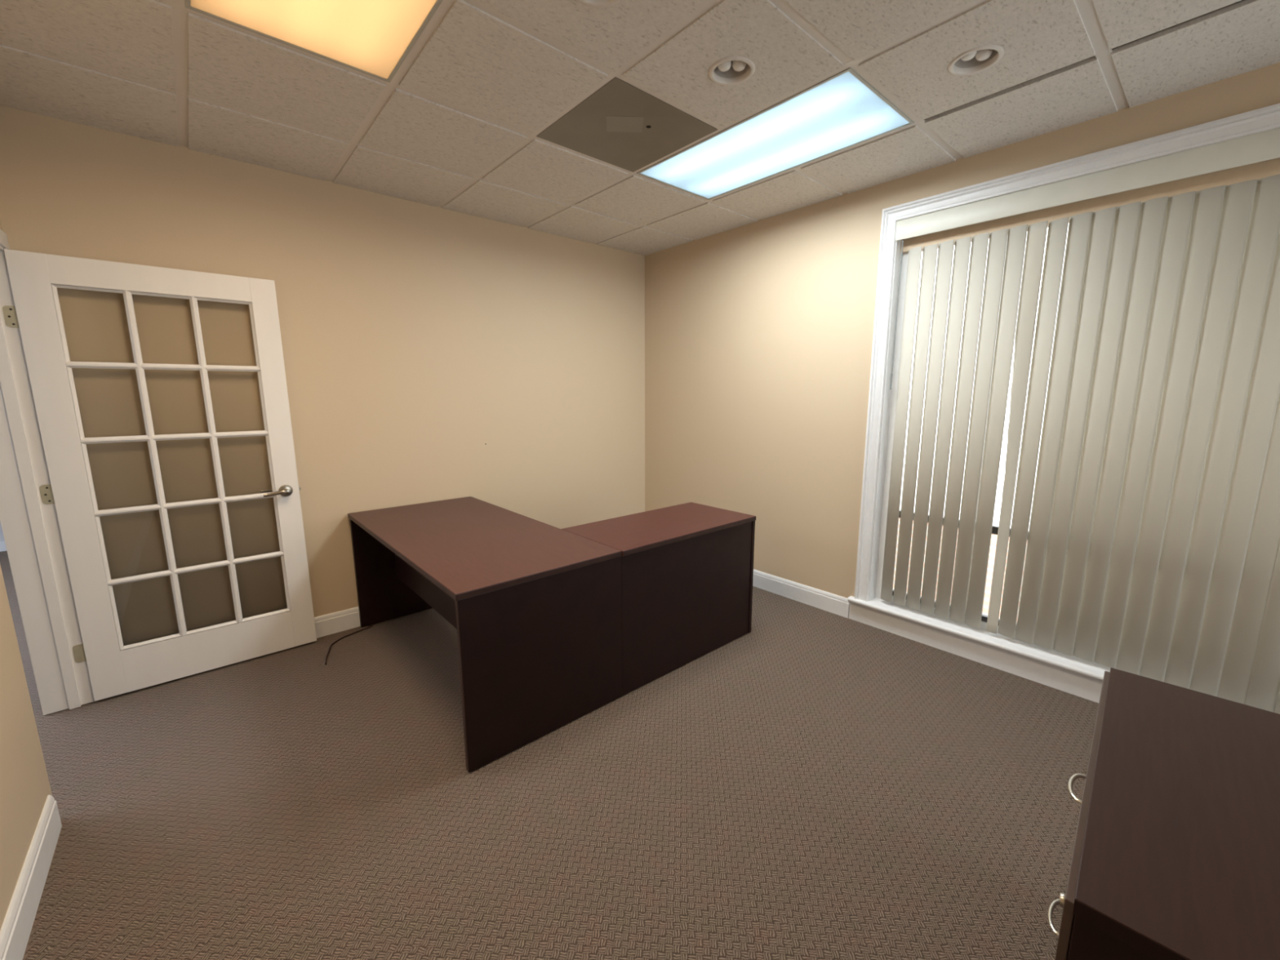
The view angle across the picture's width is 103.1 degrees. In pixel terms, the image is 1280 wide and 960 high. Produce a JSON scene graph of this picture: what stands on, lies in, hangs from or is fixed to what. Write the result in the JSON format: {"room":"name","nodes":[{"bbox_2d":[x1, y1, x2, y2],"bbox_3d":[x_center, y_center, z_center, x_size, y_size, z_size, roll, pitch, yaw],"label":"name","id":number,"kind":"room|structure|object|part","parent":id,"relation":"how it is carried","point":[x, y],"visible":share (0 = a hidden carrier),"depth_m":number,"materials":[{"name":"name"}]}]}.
{"room":"private office","nodes":[
{"label":"private office","id":0,"kind":"room"},
{"bbox_2d":[0,521,4,542],"bbox_3d":[-3.521,-0.086,0.425,3.700,2.950,9.820,-9,13,-40],"label":"wall","id":1,"kind":"structure","parent":0,"point":[2,537],"depth_m":4.78,"materials":[{"name":"paint"}]},
{"bbox_2d":[0,541,6,551],"bbox_3d":[-6.688,0.729,4.197,3.450,0.090,0.015,-9,13,-40],"label":"baseboard","id":2,"kind":"structure","parent":1,"relation":"attached to","point":[2,545],"depth_m":4.78,"materials":[{"name":"white paint"}]},
{"bbox_2d":[0,220,52,930],"bbox_3d":[-0.873,-0.023,0.106,0.155,2.920,5.600,-9,13,-40],"label":"wall","id":3,"kind":"structure","parent":0,"point":[24,784],"depth_m":1.52,"materials":[{"name":"beige paint"}]},
{"bbox_2d":[0,795,62,959],"bbox_3d":[-0.471,1.407,0.020,0.015,0.128,4.585,-9,13,-40],"label":"baseboard","id":4,"kind":"structure","parent":3,"relation":"attached to","point":[17,925],"depth_m":1.44,"materials":[{"name":"white paint"}]},
{"bbox_2d":[0,228,94,715],"bbox_3d":[-2.405,0.082,1.903,0.170,2.115,0.938,-9,13,-40],"label":"trim","id":5,"kind":"structure","parent":3,"relation":"attached to","point":[31,530],"depth_m":2.24,"materials":[{"name":"white paint"}]},
{"bbox_3d":[-2.344,0.073,1.954,0.010,2.115,0.938,-9,13,-40],"label":"casing","id":6,"kind":"part","parent":5,"relation":"part of","materials":[{"name":"white paint"}]},
{"bbox_2d":[0,105,644,645],"bbox_3d":[-1.353,-0.592,3.439,3.890,2.920,0.120,-9,13,-40],"label":"wall","id":7,"kind":"structure","parent":0,"point":[416,337],"depth_m":2.92,"materials":[{"name":"beige paint"}]},
{"bbox_2d":[2,248,316,701],"bbox_3d":[-2.274,0.004,2.540,0.958,2.030,0.131,-9,13,-40],"label":"door","id":8,"kind":"structure","parent":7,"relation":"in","point":[114,668],"depth_m":2.45,"materials":[{"name":"white paint"}]},
{"bbox_3d":[-1.995,0.062,2.797,0.138,0.066,0.131,-9,13,-40],"label":"handle","id":9,"kind":"part","parent":8,"relation":"part of","materials":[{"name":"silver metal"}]},
{"bbox_2d":[314,606,360,638],"bbox_3d":[-1.298,0.792,3.630,3.594,0.128,0.015,-9,13,-40],"label":"baseboard","id":10,"kind":"structure","parent":7,"relation":"attached to","point":[348,619],"depth_m":3.13,"materials":[{"name":"white paint"}]},
{"bbox_2d":[0,551,1098,959],"bbox_3d":[-2.065,1.190,1.933,7.360,0.080,9.820,-9,13,-40],"label":"floor","id":11,"kind":"structure","parent":0,"point":[814,784],"depth_m":1.79,"materials":[{"name":"carpet"}]},
{"bbox_2d":[324,625,372,664],"bbox_3d":[-1.754,0.962,2.990,0.112,0.009,0.459,0,10,2],"label":"power cord","id":12,"kind":"object","parent":11,"relation":"on","point":[327,654],"visible":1,"depth_m":3.04,"materials":[{"name":"brown rubber"}]},
{"bbox_2d":[347,496,755,772],"bbox_3d":[-0.545,0.571,3.103,1.792,0.737,1.694,-9,13,-40],"label":"desk","id":13,"kind":"object","parent":11,"relation":"on","point":[554,625],"visible":1,"depth_m":2.42,"materials":[{"name":"brown wood"}]},
{"bbox_3d":[-1.473,0.534,3.391,0.764,0.705,0.026,-9,13,-40],"label":"panel","id":14,"kind":"part","parent":13,"relation":"part of","materials":[{"name":"brown wood"}]},
{"bbox_3d":[-1.036,0.516,2.662,0.020,0.426,1.628,-9,13,-40],"label":"modesty panel","id":15,"kind":"part","parent":13,"relation":"part of","materials":[{"name":"brown wood"}]},
{"bbox_3d":[-0.381,0.741,2.165,0.768,0.705,0.024,-9,13,-40],"label":"panel","id":16,"kind":"part","parent":13,"relation":"part of","materials":[{"name":"brown wood"}]},
{"bbox_3d":[0.282,0.642,2.735,0.992,0.705,0.020,-9,13,-40],"label":"return panel","id":17,"kind":"part","parent":13,"relation":"part of","materials":[{"name":"brown wood"}]},
{"bbox_3d":[0.501,0.554,3.247,0.023,0.705,0.523,-9,13,-40],"label":"return panel","id":18,"kind":"part","parent":13,"relation":"part of","materials":[{"name":"brown wood"}]},
{"bbox_2d":[1047,667,1279,959],"bbox_3d":[1.111,0.938,0.913,0.586,0.736,0.873,9,14,44],"label":"file cabinet","id":19,"kind":"object","parent":11,"relation":"on","point":[1175,855],"visible":1,"depth_m":0.83,"materials":[{"name":"brown wood"}]},
{"bbox_3d":[0.914,0.956,1.116,0.027,0.008,0.104,9,14,44],"label":"handle","id":20,"kind":"part","parent":19,"relation":"part of","materials":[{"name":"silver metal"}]},
{"bbox_3d":[0.913,0.641,1.062,0.027,0.008,0.104,9,14,44],"label":"handle","id":21,"kind":"part","parent":19,"relation":"part of","materials":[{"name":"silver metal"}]},
{"bbox_3d":[0.926,0.720,1.063,0.012,0.333,0.864,9,14,44],"label":"drawer","id":22,"kind":"part","parent":19,"relation":"part of","materials":[{"name":"brown wood"}]},
{"bbox_2d":[0,0,1279,255],"bbox_3d":[-2.080,-1.593,1.451,7.340,0.331,9.820,-9,13,-40],"label":"ceiling","id":23,"kind":"structure","parent":0,"point":[457,125],"depth_m":1.93,"materials":[{"name":"tile"}]},
{"bbox_2d":[185,0,443,82],"bbox_3d":[-0.780,-1.462,1.295,0.585,0.112,1.194,-9,13,-40],"label":"fluorescent ceiling light","id":24,"kind":"object","parent":23,"relation":"attached to","point":[371,37],"visible":1,"depth_m":1.64,"materials":[{"name":"plastic"}]},
{"bbox_2d":[578,0,620,8],"bbox_3d":[-0.121,-1.494,1.464,0.170,0.131,0.170,-9,13,-40],"label":"recessed light","id":25,"kind":"object","parent":23,"relation":"in","point":[594,3],"visible":1,"depth_m":1.54,"materials":[{"name":"white metal"}]},
{"bbox_2d":[536,76,717,172],"bbox_3d":[-0.064,-1.587,2.321,0.590,0.006,0.590,-9,13,-40],"label":"ceiling vent","id":26,"kind":"object","parent":23,"relation":"attached to","point":[622,125],"visible":1,"depth_m":2.27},
{"bbox_2d":[708,56,755,85],"bbox_3d":[0.337,-1.563,1.860,0.170,0.131,0.170,-9,13,-40],"label":"recessed light","id":27,"kind":"object","parent":23,"relation":"in","point":[731,70],"visible":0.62,"depth_m":1.89,"materials":[{"name":"white metal"}]},
{"bbox_3d":[0.337,-1.558,1.861,0.107,0.101,0.052,0,10,0],"label":"bulb","id":28,"kind":"part","parent":27,"relation":"part of","materials":[{"name":"white glass"}]},
{"bbox_2d":[636,67,914,199],"bbox_3d":[0.595,-1.669,2.482,0.585,0.112,1.194,-9,13,-40],"label":"fluorescent ceiling light","id":29,"kind":"object","parent":23,"relation":"attached to","point":[842,111],"visible":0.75,"depth_m":2.36,"materials":[{"name":"plastic"}]},
{"bbox_2d":[947,44,1004,75],"bbox_3d":[1.198,-1.556,1.804,0.170,0.131,0.170,-9,13,-40],"label":"recessed light","id":30,"kind":"object","parent":23,"relation":"in","point":[979,59],"visible":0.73,"depth_m":1.82,"materials":[{"name":"white metal"}]},
{"bbox_3d":[1.198,-1.551,1.804,0.107,0.101,0.052,0,10,0],"label":"bulb","id":31,"kind":"part","parent":30,"relation":"part of","materials":[{"name":"white glass"}]},
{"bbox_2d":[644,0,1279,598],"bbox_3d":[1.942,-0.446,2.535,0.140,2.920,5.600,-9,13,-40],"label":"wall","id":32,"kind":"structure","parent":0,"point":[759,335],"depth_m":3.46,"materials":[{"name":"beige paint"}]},
{"bbox_2d":[752,568,1102,702],"bbox_3d":[1.893,0.940,2.715,0.015,0.128,5.585,-9,13,-40],"label":"baseboard","id":33,"kind":"structure","parent":32,"relation":"attached to","point":[1078,685],"depth_m":2.91,"materials":[{"name":"white paint"}]},
{"bbox_2d":[847,102,1279,681],"bbox_3d":[2.074,-0.253,2.380,0.188,2.352,2.037,-9,13,-40],"label":"window","id":34,"kind":"structure","parent":32,"relation":"in","point":[882,406],"depth_m":2.69,"materials":[{"name":"white paint"}]},
{"bbox_3d":[2.132,-0.177,2.439,0.030,2.118,1.814,-9,13,-40],"label":"frame","id":35,"kind":"part","parent":34,"relation":"part of","materials":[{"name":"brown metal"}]},
{"bbox_3d":[2.062,0.892,2.562,0.148,0.032,2.037,-9,13,-40],"label":"sill","id":36,"kind":"part","parent":34,"relation":"part of","materials":[{"name":"white paint"}]},
{"bbox_2d":[880,127,1279,714],"bbox_3d":[2.067,-0.239,2.352,0.060,2.222,1.866,-9,13,-40],"label":"vertical blind","id":37,"kind":"object","parent":34,"relation":"attached to","point":[1153,550],"visible":0.96,"depth_m":2.29,"materials":[{"name":"beige plastic"}]},
{"label":"outside","id":38,"kind":"structure","parent":0,"visible":0},
{"bbox_2d":[899,466,1035,529],"bbox_3d":[7.038,1.097,7.728,13.800,0.100,19.000,-9,13,-40],"label":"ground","id":39,"kind":"structure","parent":38,"point":[1001,479],"depth_m":11.47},
{"bbox_2d":[893,517,1027,623],"bbox_3d":[3.158,0.941,5.265,0.200,1.060,15.500,-9,13,-40],"label":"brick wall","id":40,"kind":"structure","parent":39,"relation":"on","point":[993,537],"depth_m":4.90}
]}

